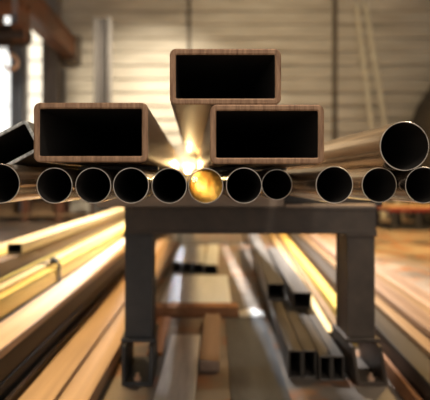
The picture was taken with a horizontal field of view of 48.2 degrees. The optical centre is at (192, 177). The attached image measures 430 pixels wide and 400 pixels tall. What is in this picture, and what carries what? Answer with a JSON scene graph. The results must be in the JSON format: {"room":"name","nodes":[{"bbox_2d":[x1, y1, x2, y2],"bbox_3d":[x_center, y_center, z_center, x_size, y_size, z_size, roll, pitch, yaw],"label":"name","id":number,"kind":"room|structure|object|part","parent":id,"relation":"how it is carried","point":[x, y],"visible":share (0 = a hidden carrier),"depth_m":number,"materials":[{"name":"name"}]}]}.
{"room":"metal workshop","nodes":[
{"label":"metal workshop","id":0,"kind":"room"},
{"bbox_2d":[0,216,429,399],"bbox_3d":[0.750,0.790,3.300,11.300,0.150,11.800,0,0,0],"label":"floor","id":1,"kind":"structure","parent":0,"point":[406,253],"depth_m":3.00,"materials":[{"name":"concrete"}]},
{"bbox_2d":[0,199,92,220],"bbox_3d":[-2.625,0.215,8.150,2.070,1.000,0.520,0,0,0],"label":"storage rack","id":2,"kind":"object","parent":1,"relation":"on","point":[63,212],"visible":0.2,"depth_m":7.90,"materials":[{"name":"brown metal"}]},
{"bbox_2d":[0,201,18,213],"bbox_3d":[-3.250,0.489,8.140,0.500,0.221,0.322,0,0,0],"label":"carton","id":3,"kind":"object","parent":2,"relation":"on","point":[11,207],"visible":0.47,"depth_m":7.98,"materials":[{"name":"brown cardboard"}]},
{"bbox_3d":[-2.770,0.215,7.940,0.100,1.000,0.080,0,0,0],"label":"post","id":4,"kind":"part","parent":2,"relation":"part of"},
{"bbox_3d":[-2.770,0.215,8.360,0.100,1.000,0.080,0,0,0],"label":"post","id":5,"kind":"part","parent":2,"relation":"part of","materials":[{"name":"brown metal"}]},
{"bbox_2d":[32,201,55,213],"bbox_3d":[-2.500,0.499,8.140,0.360,0.201,0.322,0,0,0],"label":"carton","id":6,"kind":"object","parent":2,"relation":"on","point":[38,207],"visible":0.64,"depth_m":7.98,"materials":[{"name":"brown cardboard"}]},
{"bbox_2d":[0,212,92,216],"bbox_3d":[-2.625,0.618,8.150,2.070,0.035,0.520,0,0,0],"label":"shelf","id":7,"kind":"object","parent":2,"relation":"attached to","point":[21,214],"depth_m":7.89,"materials":[{"name":"brown metal"}]},
{"bbox_3d":[-2.200,0.215,7.940,0.100,1.000,0.080,0,0,0],"label":"post","id":8,"kind":"part","parent":2,"relation":"part of","materials":[{"name":"red metal"}]},
{"bbox_3d":[-2.200,0.215,8.360,0.100,1.000,0.080,0,0,0],"label":"post","id":9,"kind":"part","parent":2,"relation":"part of","materials":[{"name":"metal"}]},
{"bbox_3d":[-1.650,0.215,7.940,0.100,1.000,0.080,0,0,0],"label":"post","id":10,"kind":"part","parent":2,"relation":"part of","materials":[{"name":"grey metal"}]},
{"bbox_2d":[0,234,159,399],"bbox_3d":[-0.498,0.660,4.222,0.124,0.109,6.150,0,0,3],"label":"bar","id":11,"kind":"object","parent":1,"relation":"on","point":[11,381],"visible":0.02,"depth_m":1.83,"materials":[{"name":"black metal"}]},
{"bbox_2d":[0,254,124,382],"bbox_3d":[-0.501,0.568,4.222,0.119,0.074,6.150,0,0,3],"label":"bar","id":12,"kind":"object","parent":11,"relation":"on","point":[19,353],"visible":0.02,"depth_m":1.84,"materials":[{"name":"brown metal"}]},
{"bbox_2d":[0,239,124,358],"bbox_3d":[-0.498,0.515,4.222,0.124,0.029,6.150,0,0,3],"label":"bar","id":13,"kind":"object","parent":12,"relation":"on","point":[15,328],"visible":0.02,"depth_m":1.95,"materials":[{"name":"metal"}]},
{"bbox_2d":[4,234,166,399],"bbox_3d":[-0.416,0.678,4.222,0.020,0.074,6.150,0,0,3],"label":"bar","id":14,"kind":"object","parent":1,"relation":"on","point":[19,390],"visible":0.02,"depth_m":1.84,"materials":[{"name":"brown metal"}]},
{"bbox_2d":[18,239,169,399],"bbox_3d":[-0.389,0.683,3.098,0.107,0.064,4.000,0,0,2],"label":"bar","id":15,"kind":"object","parent":1,"relation":"on","point":[52,382],"visible":0.66,"depth_m":1.80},
{"bbox_2d":[93,17,111,214],"bbox_3d":[-1.440,-0.920,7.670,0.400,3.270,0.260,0,0,0],"label":"upright","id":16,"kind":"object","parent":1,"relation":"on","point":[102,28],"visible":0.3,"depth_m":7.66,"materials":[{"name":"grey metal"}]},
{"bbox_2d":[58,240,178,399],"bbox_3d":[-0.284,0.688,3.098,0.096,0.054,4.000,0,0,3],"label":"bar","id":17,"kind":"object","parent":1,"relation":"on","point":[90,380],"visible":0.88,"depth_m":1.76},
{"bbox_2d":[147,316,170,355],"bbox_3d":[-0.147,0.709,2.185,0.060,0.012,0.510,0,0,2],"label":"bar","id":18,"kind":"object","parent":1,"relation":"on","point":[164,321],"visible":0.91,"depth_m":2.20,"materials":[{"name":"wood"}]},
{"bbox_2d":[153,335,199,399],"bbox_3d":[-0.056,0.698,1.569,0.125,0.034,1.040,0,0,3],"label":"bar","id":19,"kind":"object","parent":1,"relation":"on","point":[178,377],"visible":1,"depth_m":1.70,"materials":[{"name":"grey steel"}]},
{"bbox_2d":[171,246,186,271],"bbox_3d":[-0.109,0.677,4.085,0.076,0.075,0.850,0,0,2],"label":"tube","id":20,"kind":"object","parent":1,"relation":"on","point":[176,264],"visible":0.84,"depth_m":3.86,"materials":[{"name":"silver metal"}]},
{"bbox_2d":[182,246,195,271],"bbox_3d":[-0.028,0.677,4.090,0.076,0.075,0.900,0,0,2],"label":"tube","id":21,"kind":"object","parent":1,"relation":"on","point":[187,262],"visible":0.84,"depth_m":3.86,"materials":[{"name":"grey metal"}]},
{"bbox_2d":[161,275,230,302],"bbox_3d":[0.031,0.712,3.034,0.400,0.006,0.950,0,0,3],"label":"sheet","id":22,"kind":"object","parent":1,"relation":"on","point":[181,288],"visible":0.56,"depth_m":3.05,"materials":[{"name":"beige metal"}]},
{"bbox_2d":[155,303,238,316],"bbox_3d":[0.005,0.688,2.502,0.460,0.055,0.085,0,0,0],"label":"bearer","id":23,"kind":"object","parent":1,"relation":"on","point":[161,309],"visible":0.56,"depth_m":2.46,"materials":[{"name":"wood"}]},
{"bbox_2d":[192,246,204,272],"bbox_3d":[0.056,0.677,4.074,0.080,0.075,0.950,0,0,3],"label":"tube","id":24,"kind":"object","parent":1,"relation":"on","point":[199,257],"visible":1,"depth_m":3.82,"materials":[{"name":"beige metal"}]},
{"bbox_2d":[199,313,219,371],"bbox_3d":[0.078,0.694,2.079,0.076,0.042,0.620,0,0,3],"label":"block","id":25,"kind":"object","parent":1,"relation":"on","point":[209,359],"visible":1,"depth_m":1.94,"materials":[{"name":"brown wood"}]},
{"bbox_2d":[170,189,249,244],"bbox_3d":[0.209,0.409,5.272,0.926,0.611,0.245,0,0,0],"label":"trestle","id":26,"kind":"object","parent":1,"relation":"on","point":[243,235],"visible":0.1,"depth_m":5.16,"materials":[{"name":"paint"}]},
{"bbox_2d":[204,244,218,274],"bbox_3d":[0.165,0.677,4.099,0.100,0.075,1.100,0,0,3],"label":"tube","id":27,"kind":"object","parent":1,"relation":"on","point":[211,260],"visible":1,"depth_m":3.82,"materials":[{"name":"beige metal"}]},
{"bbox_2d":[239,308,265,316],"bbox_3d":[0.305,0.692,2.500,0.140,0.034,0.120,0,0,0],"label":"scrap","id":28,"kind":"object","parent":1,"relation":"on","point":[252,312],"visible":0.95,"depth_m":2.47,"materials":[{"name":"silver metal"}]},
{"bbox_2d":[121,204,387,385],"bbox_3d":[0.209,0.405,1.772,0.926,0.621,0.245,0,0,0],"label":"trestle","id":29,"kind":"object","parent":1,"relation":"on","point":[354,228],"depth_m":1.70,"materials":[{"name":"paint"}]},
{"bbox_3d":[-0.193,0.203,1.772,0.110,0.010,0.151,0,0,0],"label":"cap plate","id":30,"kind":"part","parent":29,"relation":"part of","materials":[{"name":"paint"}]},
{"bbox_3d":[-0.193,0.387,1.772,0.098,0.357,0.137,0,0,0],"label":"leg","id":31,"kind":"part","parent":29,"relation":"part of","materials":[{"name":"paint"}]},
{"bbox_3d":[-0.193,0.572,1.772,0.122,0.014,0.169,0,0,0],"label":"plate","id":32,"kind":"part","parent":29,"relation":"part of","materials":[{"name":"paint"}]},
{"bbox_2d":[96,190,283,206],"bbox_3d":[-0.010,0.075,1.762,0.670,0.059,0.100,0,0,0],"label":"bar","id":33,"kind":"object","parent":29,"relation":"on","point":[187,200],"visible":0.46,"depth_m":1.71,"materials":[{"name":"metal"}]},
{"bbox_2d":[0,164,52,203],"bbox_3d":[-0.342,0.010,3.850,0.071,0.071,6.000,0,0,0],"label":"pipe","id":34,"kind":"object","parent":33,"relation":"on","point":[17,182],"visible":0.27,"depth_m":0.93,"materials":[{"name":"silver metal"}]},
{"bbox_2d":[0,120,77,168],"bbox_3d":[-0.374,-0.051,3.930,0.157,0.122,6.000,0,0,0],"label":"tube","id":35,"kind":"object","parent":34,"relation":"on","point":[17,141],"visible":0.11,"depth_m":1.02,"materials":[{"name":"metal"}]},
{"bbox_2d":[37,166,158,203],"bbox_3d":[-0.181,0.009,3.850,0.192,0.073,6.000,0,0,0],"label":"pipe","id":36,"kind":"object","parent":33,"relation":"on","point":[54,185],"depth_m":0.93,"materials":[{"name":"metal"}]},
{"bbox_2d":[34,103,186,174],"bbox_3d":[-0.181,-0.081,3.850,0.203,0.106,6.000,0,0,0],"label":"tube","id":37,"kind":"object","parent":36,"relation":"on","point":[74,134],"visible":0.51,"depth_m":0.98,"materials":[{"name":"brown metal"}]},
{"bbox_3d":[-0.180,-0.023,1.175,0.190,0.009,0.050,0,0,0],"label":"packing strip","id":38,"kind":"part","parent":36,"relation":"part of","materials":[{"name":"black"}]},
{"bbox_2d":[75,167,120,203],"bbox_3d":[-0.177,0.013,3.850,0.064,0.064,6.000,0,0,0],"label":"pipe","id":39,"kind":"object","parent":33,"relation":"on","point":[93,185],"visible":0.43,"depth_m":0.93,"materials":[{"name":"metal"}]},
{"bbox_2d":[113,167,156,203],"bbox_3d":[-0.110,0.013,3.850,0.064,0.064,6.000,0,0,0],"label":"pipe","id":40,"kind":"object","parent":33,"relation":"on","point":[131,185],"visible":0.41,"depth_m":0.97,"materials":[{"name":"metal"}]},
{"bbox_2d":[151,168,189,203],"bbox_3d":[-0.042,0.014,3.850,0.063,0.063,6.000,0,0,0],"label":"pipe","id":41,"kind":"object","parent":33,"relation":"on","point":[169,185],"visible":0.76,"depth_m":1.10,"materials":[{"name":"grey metal"}]},
{"bbox_2d":[188,168,222,203],"bbox_3d":[0.022,0.014,3.850,0.063,0.063,6.000,0,0,0],"label":"pipe","id":42,"kind":"object","parent":33,"relation":"on","point":[208,186],"visible":1,"depth_m":1.13,"materials":[{"name":"metal"}]},
{"bbox_2d":[209,168,286,169],"bbox_3d":[0.130,-0.022,1.175,0.190,0.006,0.050,0,0,0],"label":"strip","id":43,"kind":"object","parent":42,"relation":"on","point":[209,168],"visible":0.47,"depth_m":1.15,"materials":[{"name":"metal"}]},
{"bbox_2d":[195,105,323,172],"bbox_3d":[0.131,-0.077,3.850,0.202,0.105,6.000,0,0,0],"label":"tube","id":44,"kind":"object","parent":42,"relation":"on","point":[235,136],"visible":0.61,"depth_m":0.98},
{"bbox_2d":[170,49,280,168],"bbox_3d":[0.058,-0.180,3.850,0.197,0.099,6.000,0,0,0],"label":"tube","id":45,"kind":"object","parent":44,"relation":"on","point":[200,79],"visible":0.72,"depth_m":0.95,"materials":[{"name":"brown metal"}]},
{"bbox_2d":[218,167,261,203],"bbox_3d":[0.090,0.013,3.850,0.064,0.064,6.000,0,0,0],"label":"pipe","id":46,"kind":"object","parent":33,"relation":"on","point":[243,185],"visible":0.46,"depth_m":0.99,"materials":[{"name":"silver metal"}]},
{"bbox_2d":[255,169,291,199],"bbox_3d":[0.172,0.013,3.985,0.064,0.064,6.000,0,0,0],"label":"pipe","id":47,"kind":"object","parent":33,"relation":"on","point":[276,183],"visible":0.4,"depth_m":1.08,"materials":[{"name":"silver metal"}]},
{"bbox_2d":[283,166,352,203],"bbox_3d":[0.250,0.012,3.850,0.066,0.066,6.000,0,0,0],"label":"pipe","id":48,"kind":"object","parent":33,"relation":"on","point":[331,184],"visible":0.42,"depth_m":0.93,"materials":[{"name":"metal"}]},
{"bbox_3d":[0.489,0.099,1.729,0.322,0.010,0.050,0,0,0],"label":"flat strip","id":49,"kind":"part","parent":29,"relation":"part of","materials":[{"name":"grey metal"}]},
{"bbox_2d":[284,196,382,205],"bbox_3d":[0.517,0.075,1.802,0.365,0.059,0.070,0,0,0],"label":"bar","id":50,"kind":"object","parent":29,"relation":"on","point":[289,199],"visible":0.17,"depth_m":1.77,"materials":[{"name":"metal"}]},
{"bbox_2d":[345,167,396,202],"bbox_3d":[0.342,0.013,3.880,0.065,0.065,6.000,0,0,0],"label":"pipe","id":51,"kind":"object","parent":50,"relation":"on","point":[379,185],"visible":0.36,"depth_m":0.93,"materials":[{"name":"silver metal"}]},
{"bbox_2d":[260,121,428,170],"bbox_3d":[0.375,-0.057,3.850,0.088,0.088,6.000,0,0,0],"label":"pipe","id":52,"kind":"object","parent":51,"relation":"on","point":[403,145],"visible":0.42,"depth_m":0.94,"materials":[{"name":"silver metal"}]},
{"bbox_2d":[389,167,429,203],"bbox_3d":[0.408,0.013,3.850,0.065,0.065,6.000,0,0,0],"label":"pipe","id":53,"kind":"object","parent":50,"relation":"on","point":[413,185],"visible":0.34,"depth_m":0.90,"materials":[{"name":"grey metal"}]},
{"bbox_3d":[0.597,0.387,1.772,0.098,0.357,0.137,0,0,0],"label":"leg","id":54,"kind":"part","parent":29,"relation":"part of","materials":[{"name":"paint"}]},
{"bbox_3d":[0.597,0.572,1.772,0.122,0.014,0.169,0,0,0],"label":"plate","id":55,"kind":"part","parent":29,"relation":"part of","materials":[{"name":"paint"}]},
{"bbox_3d":[0.597,0.203,1.772,0.110,0.010,0.151,0,0,0],"label":"cap plate","id":56,"kind":"part","parent":29,"relation":"part of","materials":[{"name":"paint"}]},
{"bbox_2d":[225,317,290,399],"bbox_3d":[0.227,0.712,1.719,0.190,0.006,1.440,0,0,3],"label":"sheet","id":57,"kind":"object","parent":1,"relation":"on","point":[254,368],"visible":1,"depth_m":1.83,"materials":[{"name":"grey metal"}]},
{"bbox_2d":[256,265,301,377],"bbox_3d":[0.437,0.665,2.703,0.050,0.100,1.988,0,0,4],"label":"tube","id":58,"kind":"object","parent":1,"relation":"on","point":[290,349],"visible":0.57,"depth_m":1.91,"materials":[{"name":"metal"}]},
{"bbox_2d":[280,293,316,377],"bbox_3d":[0.488,0.665,2.703,0.050,0.100,1.988,0,0,4],"label":"tube","id":59,"kind":"object","parent":1,"relation":"on","point":[309,354],"visible":0.52,"depth_m":1.84,"materials":[{"name":"metal"}]},
{"bbox_2d":[248,234,284,299],"bbox_3d":[0.509,0.574,3.657,0.087,0.082,2.480,0,0,4],"label":"tube","id":60,"kind":"object","parent":59,"relation":"on","point":[274,287],"visible":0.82,"depth_m":2.77,"materials":[{"name":"grey metal"}]},
{"bbox_2d":[267,247,310,308],"bbox_3d":[0.566,0.576,2.998,0.087,0.078,1.500,0,0,4],"label":"tube","id":61,"kind":"object","parent":59,"relation":"on","point":[298,294],"visible":0.85,"depth_m":2.50,"materials":[{"name":"grey metal"}]},
{"bbox_2d":[268,234,332,338],"bbox_3d":[0.822,0.685,4.514,0.041,0.059,4.950,0,0,5],"label":"bar","id":62,"kind":"object","parent":1,"relation":"on","point":[314,305],"visible":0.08,"depth_m":2.47,"materials":[{"name":"yellow metal"}]},
{"bbox_2d":[274,234,335,324],"bbox_3d":[0.862,0.678,4.514,0.036,0.074,4.950,0,0,5],"label":"bar","id":63,"kind":"object","parent":1,"relation":"on","point":[322,304],"visible":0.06,"depth_m":2.83,"materials":[{"name":"yellow metal"}]},
{"bbox_2d":[295,309,330,380],"bbox_3d":[0.539,0.671,2.692,0.045,0.088,2.010,0,0,4],"label":"tube","id":64,"kind":"object","parent":1,"relation":"on","point":[323,356],"visible":0.42,"depth_m":1.79,"materials":[{"name":"metal"}]},
{"bbox_2d":[278,234,357,344],"bbox_3d":[0.915,0.665,4.514,0.061,0.099,4.950,0,0,5],"label":"bar","id":65,"kind":"object","parent":1,"relation":"on","point":[322,287],"visible":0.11,"depth_m":3.02,"materials":[{"name":"yellow metal"}]},
{"bbox_2d":[304,307,343,380],"bbox_3d":[0.584,0.671,2.692,0.045,0.088,2.010,0,0,4],"label":"tube","id":66,"kind":"object","parent":1,"relation":"on","point":[337,358],"visible":0.45,"depth_m":1.79,"materials":[{"name":"grey metal"}]},
{"bbox_2d":[286,234,429,399],"bbox_3d":[0.982,0.658,4.087,0.084,0.114,5.800,0,0,5],"label":"bar","id":67,"kind":"object","parent":1,"relation":"on","point":[413,364],"visible":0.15,"depth_m":1.77,"materials":[{"name":"metal"}]},
{"bbox_2d":[298,234,429,358],"bbox_3d":[1.055,0.650,4.087,0.056,0.129,5.800,0,0,5],"label":"bar","id":68,"kind":"object","parent":1,"relation":"on","point":[415,336],"visible":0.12,"depth_m":2.00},
{"bbox_2d":[305,234,429,339],"bbox_3d":[1.130,0.638,4.087,0.088,0.154,5.800,0,0,5],"label":"bar","id":69,"kind":"object","parent":1,"relation":"on","point":[417,317],"visible":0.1,"depth_m":2.19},
{"bbox_2d":[354,3,385,218],"bbox_3d":[3.170,-1.266,8.623,0.052,3.945,0.672,0,0,-29],"label":"leaning pole","id":70,"kind":"object","parent":1,"relation":"on","point":[383,215],"visible":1,"depth_m":8.70,"materials":[{"name":"metal"}]},
{"bbox_2d":[317,234,429,314],"bbox_3d":[1.205,0.643,4.087,0.058,0.144,5.800,0,0,5],"label":"bar","id":71,"kind":"object","parent":1,"relation":"on","point":[398,289],"visible":0.02,"depth_m":2.44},
{"bbox_2d":[322,234,429,306],"bbox_3d":[1.290,0.645,4.087,0.108,0.139,5.800,0,0,5],"label":"bar","id":72,"kind":"object","parent":1,"relation":"on","point":[415,291],"visible":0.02,"depth_m":2.65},
{"bbox_2d":[364,3,402,217],"bbox_3d":[3.410,-1.266,8.623,0.052,3.946,0.738,0,0,-38],"label":"leaning pole","id":73,"kind":"object","parent":1,"relation":"on","point":[366,8],"visible":0.66,"depth_m":8.71,"materials":[{"name":"beige metal"}]},
{"bbox_2d":[376,204,429,229],"bbox_3d":[3.365,0.556,6.890,1.410,0.318,0.680,0,0,0],"label":"trolley","id":74,"kind":"object","parent":1,"relation":"on","point":[396,210],"visible":0.81,"depth_m":6.58,"materials":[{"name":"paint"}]},
{"bbox_3d":[2.755,0.562,7.200,0.070,0.206,0.050,0,0,0],"label":"leg","id":75,"kind":"part","parent":74,"relation":"part of","materials":[{"name":"black paint"}]},
{"bbox_3d":[2.755,0.562,6.580,0.070,0.206,0.050,0,0,0],"label":"leg","id":76,"kind":"part","parent":74,"relation":"part of","materials":[{"name":"black paint"}]},
{"bbox_3d":[3.085,0.562,7.200,0.070,0.206,0.050,0,0,0],"label":"leg","id":77,"kind":"part","parent":74,"relation":"part of","materials":[{"name":"black paint"}]},
{"bbox_3d":[3.365,0.435,6.890,1.410,0.050,0.680,0,0,0],"label":"frame","id":78,"kind":"part","parent":74,"relation":"part of","materials":[{"name":"red paint"}]},
{"bbox_3d":[3.370,0.690,7.200,1.360,0.050,0.060,0,0,0],"label":"rail","id":79,"kind":"part","parent":74,"relation":"part of","materials":[{"name":"black paint"}]},
{"bbox_3d":[3.370,0.690,6.580,1.360,0.050,0.060,0,0,0],"label":"rail","id":80,"kind":"part","parent":74,"relation":"part of","materials":[{"name":"black paint"}]},
{"bbox_3d":[3.085,0.562,6.580,0.070,0.206,0.050,0,0,0],"label":"leg","id":81,"kind":"part","parent":74,"relation":"part of","materials":[{"name":"black paint"}]},
{"bbox_3d":[3.415,0.562,7.200,0.070,0.206,0.050,0,0,0],"label":"leg","id":82,"kind":"part","parent":74,"relation":"part of","materials":[{"name":"black paint"}]},
{"bbox_2d":[383,352,422,399],"bbox_3d":[0.925,0.685,4.087,0.020,0.059,5.800,0,0,5],"label":"bar","id":83,"kind":"object","parent":1,"relation":"on","point":[404,388],"visible":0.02,"depth_m":1.59,"materials":[{"name":"brown metal"}]},
{"bbox_2d":[407,87,429,221],"bbox_3d":[4.390,-0.660,7.900,1.360,2.750,0.840,0,0,0],"label":"machine housing","id":84,"kind":"object","parent":1,"relation":"on","point":[421,117],"visible":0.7,"depth_m":7.86,"materials":[{"name":"black paint"}]},
{"bbox_3d":[-0.627,0.660,4.222,0.125,0.109,6.150,0,0,2],"label":"bar","id":85,"kind":"object","parent":1,"relation":"on","visible":0},
{"bbox_2d":[0,237,124,321],"bbox_3d":[-0.627,0.553,4.222,0.127,0.104,6.150,0,0,2],"label":"bar","id":86,"kind":"object","parent":85,"relation":"on","point":[81,266],"visible":0.02,"depth_m":2.20,"materials":[{"name":"metal"}]},
{"bbox_2d":[0,222,123,283],"bbox_3d":[-0.681,0.465,4.222,0.034,0.071,6.150,0,0,3],"label":"bar","id":87,"kind":"object","parent":86,"relation":"on","point":[123,222],"visible":0.06,"depth_m":2.62,"materials":[{"name":"metal"}]},
{"bbox_2d":[0,226,124,318],"bbox_3d":[-0.589,0.463,4.222,0.045,0.074,6.150,0,0,2],"label":"bar","id":88,"kind":"object","parent":86,"relation":"on","point":[17,295],"visible":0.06,"depth_m":2.20,"materials":[{"name":"yellow metal"}]},
{"bbox_2d":[0,222,124,292],"bbox_3d":[-0.634,0.458,4.297,0.047,0.084,6.000,0,0,2],"label":"bar","id":89,"kind":"object","parent":86,"relation":"on","point":[25,275],"visible":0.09,"depth_m":2.31,"materials":[{"name":"metal"}]},
{"bbox_2d":[38,257,60,281],"bbox_3d":[-0.695,0.442,2.314,0.100,0.115,0.064,0,0,3],"label":"strap","id":90,"kind":"object","parent":89,"relation":"attached to","point":[53,260],"visible":1,"depth_m":2.31,"materials":[{"name":"black paint"}]},
{"bbox_3d":[-0.754,0.660,4.222,0.121,0.109,6.150,0,0,2],"label":"bar","id":91,"kind":"object","parent":1,"relation":"on","visible":0},
{"bbox_3d":[-0.754,0.553,4.222,0.121,0.104,6.150,0,0,2],"label":"bar","id":92,"kind":"object","parent":91,"relation":"on","visible":0},
{"bbox_2d":[0,220,124,281],"bbox_3d":[-0.758,0.461,4.222,0.115,0.079,6.150,0,0,2],"label":"bar","id":93,"kind":"object","parent":92,"relation":"on","point":[108,228],"visible":0.06,"depth_m":2.61,"materials":[{"name":"metal"}]},
{"bbox_2d":[0,213,124,277],"bbox_3d":[-0.739,0.386,4.222,0.067,0.069,6.150,0,0,2],"label":"bar","id":94,"kind":"object","parent":93,"relation":"on","point":[9,263],"visible":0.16,"depth_m":2.57,"materials":[{"name":"brown metal"}]},
{"bbox_2d":[7,207,124,253],"bbox_3d":[-0.711,0.325,4.753,0.074,0.048,5.090,0,0,3],"label":"bar","id":95,"kind":"object","parent":94,"relation":"on","point":[26,244],"visible":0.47,"depth_m":2.71,"materials":[{"name":"metal"}]},
{"bbox_3d":[-0.881,0.660,4.222,0.126,0.109,6.150,0,0,3],"label":"bar","id":96,"kind":"object","parent":1,"relation":"on","visible":0},
{"bbox_3d":[-0.881,0.553,4.222,0.126,0.104,6.150,0,0,3],"label":"bar","id":97,"kind":"object","parent":96,"relation":"on","visible":0},
{"bbox_3d":[-0.881,0.460,4.222,0.126,0.079,6.150,0,0,3],"label":"bar","id":98,"kind":"object","parent":97,"relation":"on","visible":0},
{"bbox_2d":[0,247,7,256],"bbox_3d":[-0.819,0.383,4.222,0.083,0.074,6.150,0,0,3],"label":"bar","id":99,"kind":"object","parent":98,"relation":"on","point":[3,251],"visible":0.02,"depth_m":2.26,"materials":[{"name":"yellow metal"}]},
{"bbox_2d":[0,207,120,248],"bbox_3d":[-0.904,0.383,4.222,0.083,0.074,6.150,0,0,3],"label":"bar","id":100,"kind":"object","parent":98,"relation":"on","point":[2,245],"visible":0.04,"depth_m":3.10,"materials":[{"name":"metal"}]},
{"bbox_2d":[23,0,429,215],"bbox_3d":[0.750,-1.785,9.050,10.900,5.000,0.140,0,0,0],"label":"wall","id":101,"kind":"structure","parent":0,"point":[145,33],"depth_m":8.99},
{"bbox_2d":[0,16,10,126],"bbox_3d":[-3.855,-1.885,9.013,0.990,3.200,0.106,0,0,0],"label":"window","id":102,"kind":"structure","parent":101,"relation":"in","point":[10,16],"depth_m":8.96,"materials":[{"name":"paint"}]},
{"bbox_2d":[11,13,22,211],"bbox_3d":[-3.260,-1.785,8.901,0.180,5.000,0.122,0,0,0],"label":"trim","id":103,"kind":"structure","parent":101,"relation":"attached to","point":[16,75],"depth_m":8.84,"materials":[{"name":"grey metal"}]},
{"bbox_2d":[24,30,41,122],"bbox_3d":[-2.935,-1.885,9.013,0.430,3.200,0.106,0,0,0],"label":"window","id":104,"kind":"structure","parent":101,"relation":"in","point":[33,53],"depth_m":9.06,"materials":[{"name":"glass"}]},
{"bbox_2d":[13,0,81,63],"bbox_3d":[-2.250,-2.365,6.465,0.360,0.490,4.930,0,0,0],"label":"beam","id":105,"kind":"structure","parent":101,"relation":"attached to","point":[45,23],"depth_m":7.64,"materials":[{"name":"brown metal"}]},
{"bbox_2d":[0,0,32,70],"bbox_3d":[-2.308,-1.750,5.835,0.665,0.898,0.430,0,0,0],"label":"chain hoist","id":106,"kind":"object","parent":105,"relation":"hanging from","point":[19,34],"visible":1,"depth_m":5.76,"materials":[{"name":"orange paint"}]},
{"bbox_3d":[-2.250,-2.365,8.855,0.360,0.490,0.150,0,0,0],"label":"plate","id":107,"kind":"part","parent":105,"relation":"part of","materials":[{"name":"brown metal"}]},
{"bbox_2d":[42,0,60,200],"bbox_3d":[-2.600,-1.785,8.830,0.280,5.000,0.260,0,0,0],"label":"trim","id":108,"kind":"structure","parent":101,"relation":"attached to","point":[51,64],"depth_m":8.78,"materials":[{"name":"metal"}]},
{"bbox_2d":[62,68,65,102],"bbox_3d":[-2.400,-0.660,8.931,0.060,2.750,0.062,0,0,0],"label":"trim","id":109,"kind":"structure","parent":101,"relation":"attached to","point":[63,69],"depth_m":8.90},
{"bbox_2d":[188,0,190,176],"bbox_3d":[-0.070,-1.785,8.941,0.060,5.000,0.042,0,0,0],"label":"trim","id":110,"kind":"structure","parent":101,"relation":"attached to","point":[189,1],"depth_m":8.92,"materials":[{"name":"grey metal"}]},
{"bbox_2d":[332,0,336,139],"bbox_3d":[2.640,-1.785,8.931,0.080,5.000,0.062,0,0,0],"label":"trim","id":111,"kind":"structure","parent":101,"relation":"attached to","point":[334,2],"depth_m":8.90,"materials":[{"name":"grey metal"}]}
]}

